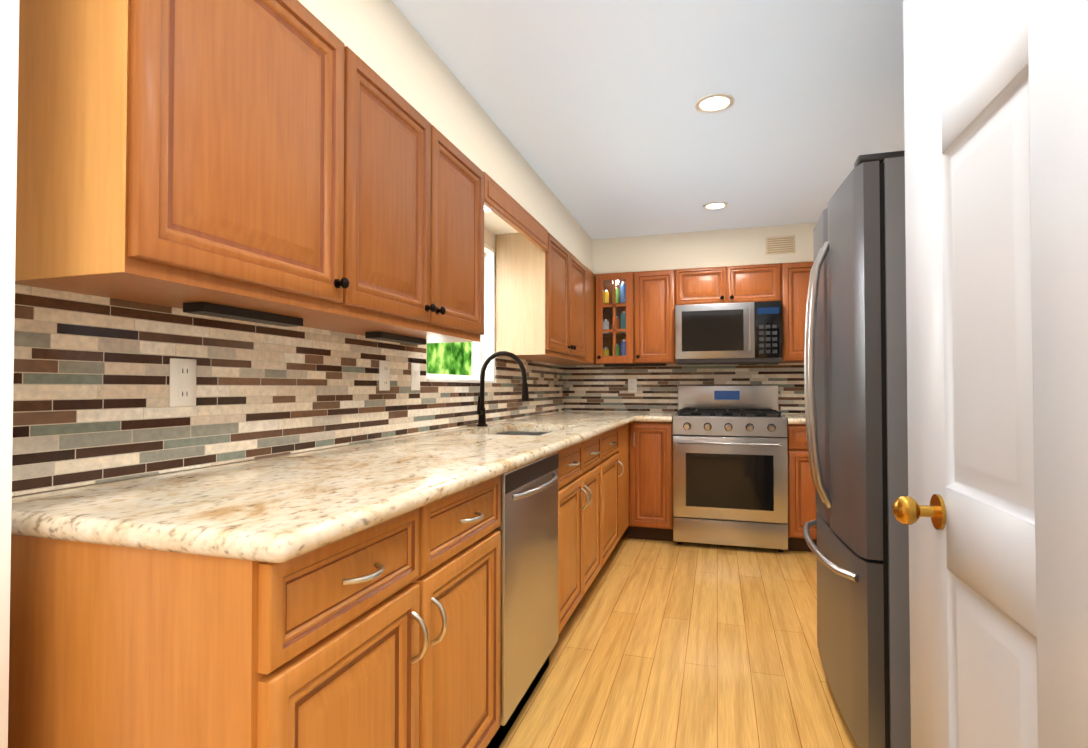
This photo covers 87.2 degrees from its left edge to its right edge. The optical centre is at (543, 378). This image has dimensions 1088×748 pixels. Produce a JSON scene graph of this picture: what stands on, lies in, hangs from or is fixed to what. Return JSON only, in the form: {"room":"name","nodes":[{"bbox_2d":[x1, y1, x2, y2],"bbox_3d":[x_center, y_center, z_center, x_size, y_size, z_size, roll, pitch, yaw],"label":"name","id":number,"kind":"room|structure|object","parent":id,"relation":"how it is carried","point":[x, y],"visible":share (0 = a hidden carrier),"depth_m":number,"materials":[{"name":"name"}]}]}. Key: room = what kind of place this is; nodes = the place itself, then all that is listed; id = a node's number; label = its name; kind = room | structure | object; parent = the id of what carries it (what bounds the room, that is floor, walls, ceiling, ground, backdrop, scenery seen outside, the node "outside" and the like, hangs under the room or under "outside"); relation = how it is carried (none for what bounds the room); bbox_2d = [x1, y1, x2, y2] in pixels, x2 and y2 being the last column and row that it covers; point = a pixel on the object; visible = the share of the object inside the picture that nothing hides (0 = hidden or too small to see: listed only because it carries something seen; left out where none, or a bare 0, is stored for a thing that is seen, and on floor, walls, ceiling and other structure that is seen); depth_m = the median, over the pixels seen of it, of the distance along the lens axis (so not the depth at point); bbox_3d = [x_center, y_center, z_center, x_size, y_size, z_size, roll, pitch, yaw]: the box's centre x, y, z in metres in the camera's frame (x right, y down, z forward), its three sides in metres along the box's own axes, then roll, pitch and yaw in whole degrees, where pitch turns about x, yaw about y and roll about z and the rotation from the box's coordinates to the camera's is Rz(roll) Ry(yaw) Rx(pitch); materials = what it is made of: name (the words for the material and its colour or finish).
{"room":"kitchen","nodes":[
{"label":"kitchen","id":0,"kind":"room"},
{"bbox_2d":[0,0,18,747],"bbox_3d":[-0.928,-0.024,0.832,0.250,2.300,0.120,0,-1,17],"label":"wall","id":1,"kind":"structure","parent":0,"point":[9,35],"depth_m":0.84,"materials":[{"name":"white paint"}]},
{"bbox_2d":[12,227,564,496],"bbox_3d":[-0.813,-0.006,1.904,0.150,2.300,6.680,0,-1,17],"label":"wall","id":2,"kind":"structure","parent":0,"point":[489,238],"depth_m":3.26,"materials":[{"name":"beige paint"}]},
{"bbox_2d":[15,0,354,315],"bbox_3d":[-0.755,-0.539,1.269,0.325,0.697,0.569,0,-1,17],"label":"upper cabinet","id":3,"kind":"object","parent":2,"relation":"attached to","point":[287,163],"depth_m":1.07,"materials":[{"name":"brown wood"}]},
{"bbox_2d":[12,284,567,495],"bbox_3d":[-0.419,0.048,2.929,0.008,0.403,4.188,0,-1,17],"label":"tile backsplash","id":4,"kind":"structure","parent":2,"relation":"attached to","point":[91,381],"depth_m":1.44,"materials":[{"name":"tile"}]},
{"bbox_2d":[169,358,196,406],"bbox_3d":[-0.877,0.010,1.390,0.008,0.116,0.072,0,-1,17],"label":"electrical outlet plate","id":5,"kind":"object","parent":4,"relation":"attached to","point":[182,387],"visible":1,"depth_m":1.39,"materials":[{"name":"white plastic"}]},
{"bbox_2d":[379,361,389,390],"bbox_3d":[-0.622,-0.010,2.233,0.008,0.116,0.072,0,-1,17],"label":"electrical outlet plate","id":6,"kind":"object","parent":4,"relation":"attached to","point":[384,375],"visible":1,"depth_m":2.22,"materials":[{"name":"white plastic"}]},
{"bbox_2d":[411,363,419,389],"bbox_3d":[-0.551,-0.006,2.462,0.011,0.116,0.072,0,-1,17],"label":"switch plate","id":7,"kind":"object","parent":4,"relation":"attached to","point":[415,376],"visible":1,"depth_m":2.45,"materials":[{"name":"white plastic"}]},
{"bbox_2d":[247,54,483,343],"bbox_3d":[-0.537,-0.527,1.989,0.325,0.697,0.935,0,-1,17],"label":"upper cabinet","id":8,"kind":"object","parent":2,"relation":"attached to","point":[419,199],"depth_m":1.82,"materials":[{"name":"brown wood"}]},
{"bbox_2d":[426,244,495,382],"bbox_3d":[-0.473,-0.373,2.993,0.152,0.788,0.848,0,-1,17],"label":"window","id":9,"kind":"structure","parent":2,"relation":"in","point":[483,349],"depth_m":3.37,"materials":[{"name":"white"}]},
{"bbox_2d":[496,232,586,363],"bbox_3d":[0.015,-0.496,3.811,0.325,0.697,1.001,0,-1,17],"label":"upper cabinet","id":10,"kind":"object","parent":2,"relation":"attached to","point":[541,297],"depth_m":3.36,"materials":[{"name":"brown wood"}]},
{"bbox_2d":[484,172,548,251],"bbox_3d":[-0.121,-0.797,2.845,0.028,0.124,0.932,0,-1,17],"label":"valance board","id":11,"kind":"object","parent":10,"relation":"attached to","point":[502,203],"visible":0.92,"depth_m":2.73,"materials":[{"name":"brown wood"}]},
{"bbox_2d":[555,268,595,363],"bbox_3d":[0.204,-0.485,4.433,0.325,0.697,0.301,0,-1,17],"label":"upper cabinet","id":12,"kind":"object","parent":2,"relation":"attached to","point":[591,306],"depth_m":4.40,"materials":[{"name":"brown wood"}]},
{"bbox_2d":[573,411,671,412],"bbox_3d":[1.378,0.040,4.651,2.450,2.300,0.150,0,-1,17],"label":"wall","id":13,"kind":"structure","parent":0,"point":[654,412],"depth_m":4.71,"materials":[{"name":"beige"}]},
{"bbox_2d":[568,363,804,413],"bbox_3d":[1.370,0.076,4.571,2.420,0.403,0.008,0,-1,17],"label":"tile backsplash","id":14,"kind":"structure","parent":13,"relation":"attached to","point":[592,388],"depth_m":4.69,"materials":[{"name":"tile"}]},
{"bbox_2d":[628,379,636,392],"bbox_3d":[0.735,0.062,4.754,0.072,0.116,0.008,0,-1,17],"label":"electrical outlet plate","id":15,"kind":"object","parent":14,"relation":"attached to","point":[632,385],"visible":1,"depth_m":4.75,"materials":[{"name":"white plastic"}]},
{"bbox_2d":[596,261,813,366],"bbox_3d":[1.460,-0.467,4.363,2.114,0.735,0.353,0,-1,17],"label":"upper cabinet","id":16,"kind":"object","parent":13,"relation":"attached to","point":[635,318],"visible":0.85,"depth_m":4.37,"materials":[{"name":"brown wood"}]},
{"bbox_2d":[675,301,781,364],"bbox_3d":[1.391,-0.332,4.346,0.744,0.435,0.416,0,-1,17],"label":"microwave","id":17,"kind":"object","parent":16,"relation":"attached to","point":[733,333],"visible":1,"depth_m":4.19,"materials":[{"name":"silver metal"}]},
{"bbox_2d":[392,0,904,239],"bbox_3d":[0.432,-1.212,1.547,2.750,0.100,6.680,0,-1,17],"label":"ceiling","id":18,"kind":"structure","parent":0,"point":[605,126],"depth_m":2.32,"materials":[{"name":"white paint"}]},
{"bbox_2d":[298,0,595,276],"bbox_3d":[-0.278,-1.000,2.903,0.305,0.278,4.190,0,-1,17],"label":"soffit","id":19,"kind":"structure","parent":18,"relation":"attached to","point":[384,40],"depth_m":2.09,"materials":[{"name":"beige paint"}]},
{"bbox_2d":[484,205,491,211],"bbox_3d":[-0.287,-0.859,2.877,0.136,0.006,0.136,0,-1,17],"label":"recessed light","id":20,"kind":"object","parent":19,"relation":"attached to","point":[486,209],"visible":0.06,"depth_m":2.91,"materials":[{"name":"white"}]},
{"bbox_2d":[594,222,817,275],"bbox_3d":[1.470,-0.975,4.403,2.120,0.278,0.305,0,-1,17],"label":"soffit","id":21,"kind":"structure","parent":18,"relation":"attached to","point":[739,246],"depth_m":4.33,"materials":[{"name":"beige paint"}]},
{"bbox_2d":[765,235,794,254],"bbox_3d":[1.721,-0.973,4.162,0.200,0.130,0.008,0,-1,17],"label":"air vent grille","id":22,"kind":"object","parent":21,"relation":"attached to","point":[780,244],"visible":1,"depth_m":4.16,"materials":[{"name":"beige metal"}]},
{"bbox_2d":[695,93,734,112],"bbox_3d":[0.711,-1.145,2.381,0.160,0.006,0.160,0,-1,17],"label":"recessed light","id":23,"kind":"object","parent":18,"relation":"in","point":[715,102],"visible":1,"depth_m":2.38,"materials":[{"name":"white"}]},
{"bbox_2d":[703,202,727,209],"bbox_3d":[1.117,-1.122,3.721,0.160,0.006,0.160,0,-1,17],"label":"recessed light","id":24,"kind":"object","parent":18,"relation":"in","point":[714,205],"visible":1,"depth_m":3.71,"materials":[{"name":"white"}]},
{"bbox_2d":[499,526,858,747],"bbox_3d":[0.432,1.188,1.507,2.750,0.100,6.680,0,-1,17],"label":"floor","id":25,"kind":"structure","parent":0,"point":[666,644],"depth_m":2.33,"materials":[{"name":"brown wood"}]},
{"bbox_2d":[8,475,500,747],"bbox_3d":[-0.565,0.700,1.338,0.637,0.868,0.932,0,-1,17],"label":"base cabinet","id":26,"kind":"object","parent":25,"relation":"on","point":[386,634],"depth_m":0.93,"materials":[{"name":"brown wood"}]},
{"bbox_2d":[11,411,638,562],"bbox_3d":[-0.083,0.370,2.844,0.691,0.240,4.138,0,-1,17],"label":"countertop","id":27,"kind":"structure","parent":26,"relation":"on","point":[281,508],"depth_m":1.10,"materials":[{"name":"stone"}]},
{"bbox_2d":[476,351,528,426],"bbox_3d":[-0.223,0.054,2.939,0.288,0.392,0.116,0,-1,17],"label":"faucet","id":28,"kind":"object","parent":27,"relation":"on","point":[481,412],"visible":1,"depth_m":2.97,"materials":[{"name":"black metal"}]},
{"bbox_2d":[495,431,549,435],"bbox_3d":[-0.112,0.390,2.813,0.420,0.199,0.720,0,-1,17],"label":"sink basin","id":29,"kind":"object","parent":27,"relation":"in","point":[536,433],"depth_m":3.17,"materials":[{"name":"silver metal"}]},
{"bbox_2d":[486,452,558,747],"bbox_3d":[-0.302,0.708,2.066,0.667,0.854,0.602,0,-1,17],"label":"dishwasher","id":30,"kind":"object","parent":25,"relation":"on","point":[528,528],"visible":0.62,"depth_m":1.89,"materials":[{"name":"silver metal"}]},
{"bbox_2d":[558,450,563,634],"bbox_3d":[-0.341,0.713,2.078,0.637,0.868,0.650,0,-1,17],"label":"base cabinet","id":31,"kind":"object","parent":25,"relation":"on","point":[561,453],"depth_m":2.37,"materials":[{"name":"brown wood"}]},
{"bbox_2d":[525,431,603,625],"bbox_3d":[-0.120,0.725,2.806,0.637,0.868,0.908,0,-1,17],"label":"base cabinet","id":32,"kind":"object","parent":25,"relation":"on","point":[584,461],"depth_m":2.70,"materials":[{"name":"brown wood"}]},
{"bbox_2d":[604,427,619,562],"bbox_3d":[0.098,0.737,3.526,0.637,0.868,0.596,0,-1,17],"label":"base cabinet","id":33,"kind":"object","parent":25,"relation":"on","point":[611,438],"depth_m":3.47,"materials":[{"name":"brown wood"}]},
{"bbox_2d":[620,422,631,537],"bbox_3d":[0.250,0.746,4.027,0.637,0.868,0.452,0,-1,17],"label":"base cabinet","id":34,"kind":"object","parent":25,"relation":"on","point":[626,430],"depth_m":4.03,"materials":[{"name":"brown wood"}]},
{"bbox_2d":[632,422,673,541],"bbox_3d":[0.845,0.752,4.396,0.327,0.868,0.617,0,-1,17],"label":"base cabinet","id":35,"kind":"object","parent":25,"relation":"on","point":[652,442],"depth_m":4.10,"materials":[{"name":"brown wood"}]},
{"bbox_2d":[639,412,676,421],"bbox_3d":[0.889,0.296,4.370,0.225,0.040,0.656,0,-1,17],"label":"countertop","id":36,"kind":"structure","parent":35,"relation":"on","point":[643,416],"depth_m":4.08,"materials":[{"name":"stone"}]},
{"bbox_2d":[673,386,787,551],"bbox_3d":[1.348,0.618,4.187,0.750,1.130,0.698,0,-1,17],"label":"range","id":37,"kind":"object","parent":25,"relation":"on","point":[730,471],"visible":1,"depth_m":3.92,"materials":[{"name":"silver metal"}]},
{"bbox_2d":[787,424,816,551],"bbox_3d":[2.081,0.745,4.022,0.739,0.868,0.617,0,-1,17],"label":"base cabinet","id":38,"kind":"object","parent":25,"relation":"on","point":[802,507],"depth_m":3.82,"materials":[{"name":"brown wood"}]},
{"bbox_2d":[781,414,805,423],"bbox_3d":[2.076,0.290,4.011,0.739,0.040,0.656,0,-1,17],"label":"countertop","id":39,"kind":"structure","parent":38,"relation":"on","point":[791,418],"depth_m":3.81,"materials":[{"name":"stone"}]},
{"bbox_2d":[803,150,910,747],"bbox_3d":[1.354,0.251,1.928,0.860,1.787,0.830,0,-1,17],"label":"refrigerator","id":40,"kind":"object","parent":25,"relation":"on","point":[855,368],"visible":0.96,"depth_m":1.65,"materials":[{"name":"grey paint"}]},
{"bbox_2d":[892,0,1087,747],"bbox_3d":[0.698,0.104,0.870,0.190,2.030,0.780,0,-1,17],"label":"panelled door","id":41,"kind":"structure","parent":25,"relation":"on","point":[991,509],"depth_m":0.85,"materials":[{"name":"white paint"}]},
{"label":"outside","id":42,"kind":"structure","parent":0,"visible":0},
{"bbox_2d":[427,342,471,375],"bbox_3d":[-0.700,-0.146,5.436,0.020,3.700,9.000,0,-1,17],"label":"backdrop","id":43,"kind":"structure","parent":42,"point":[454,358],"depth_m":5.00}
]}

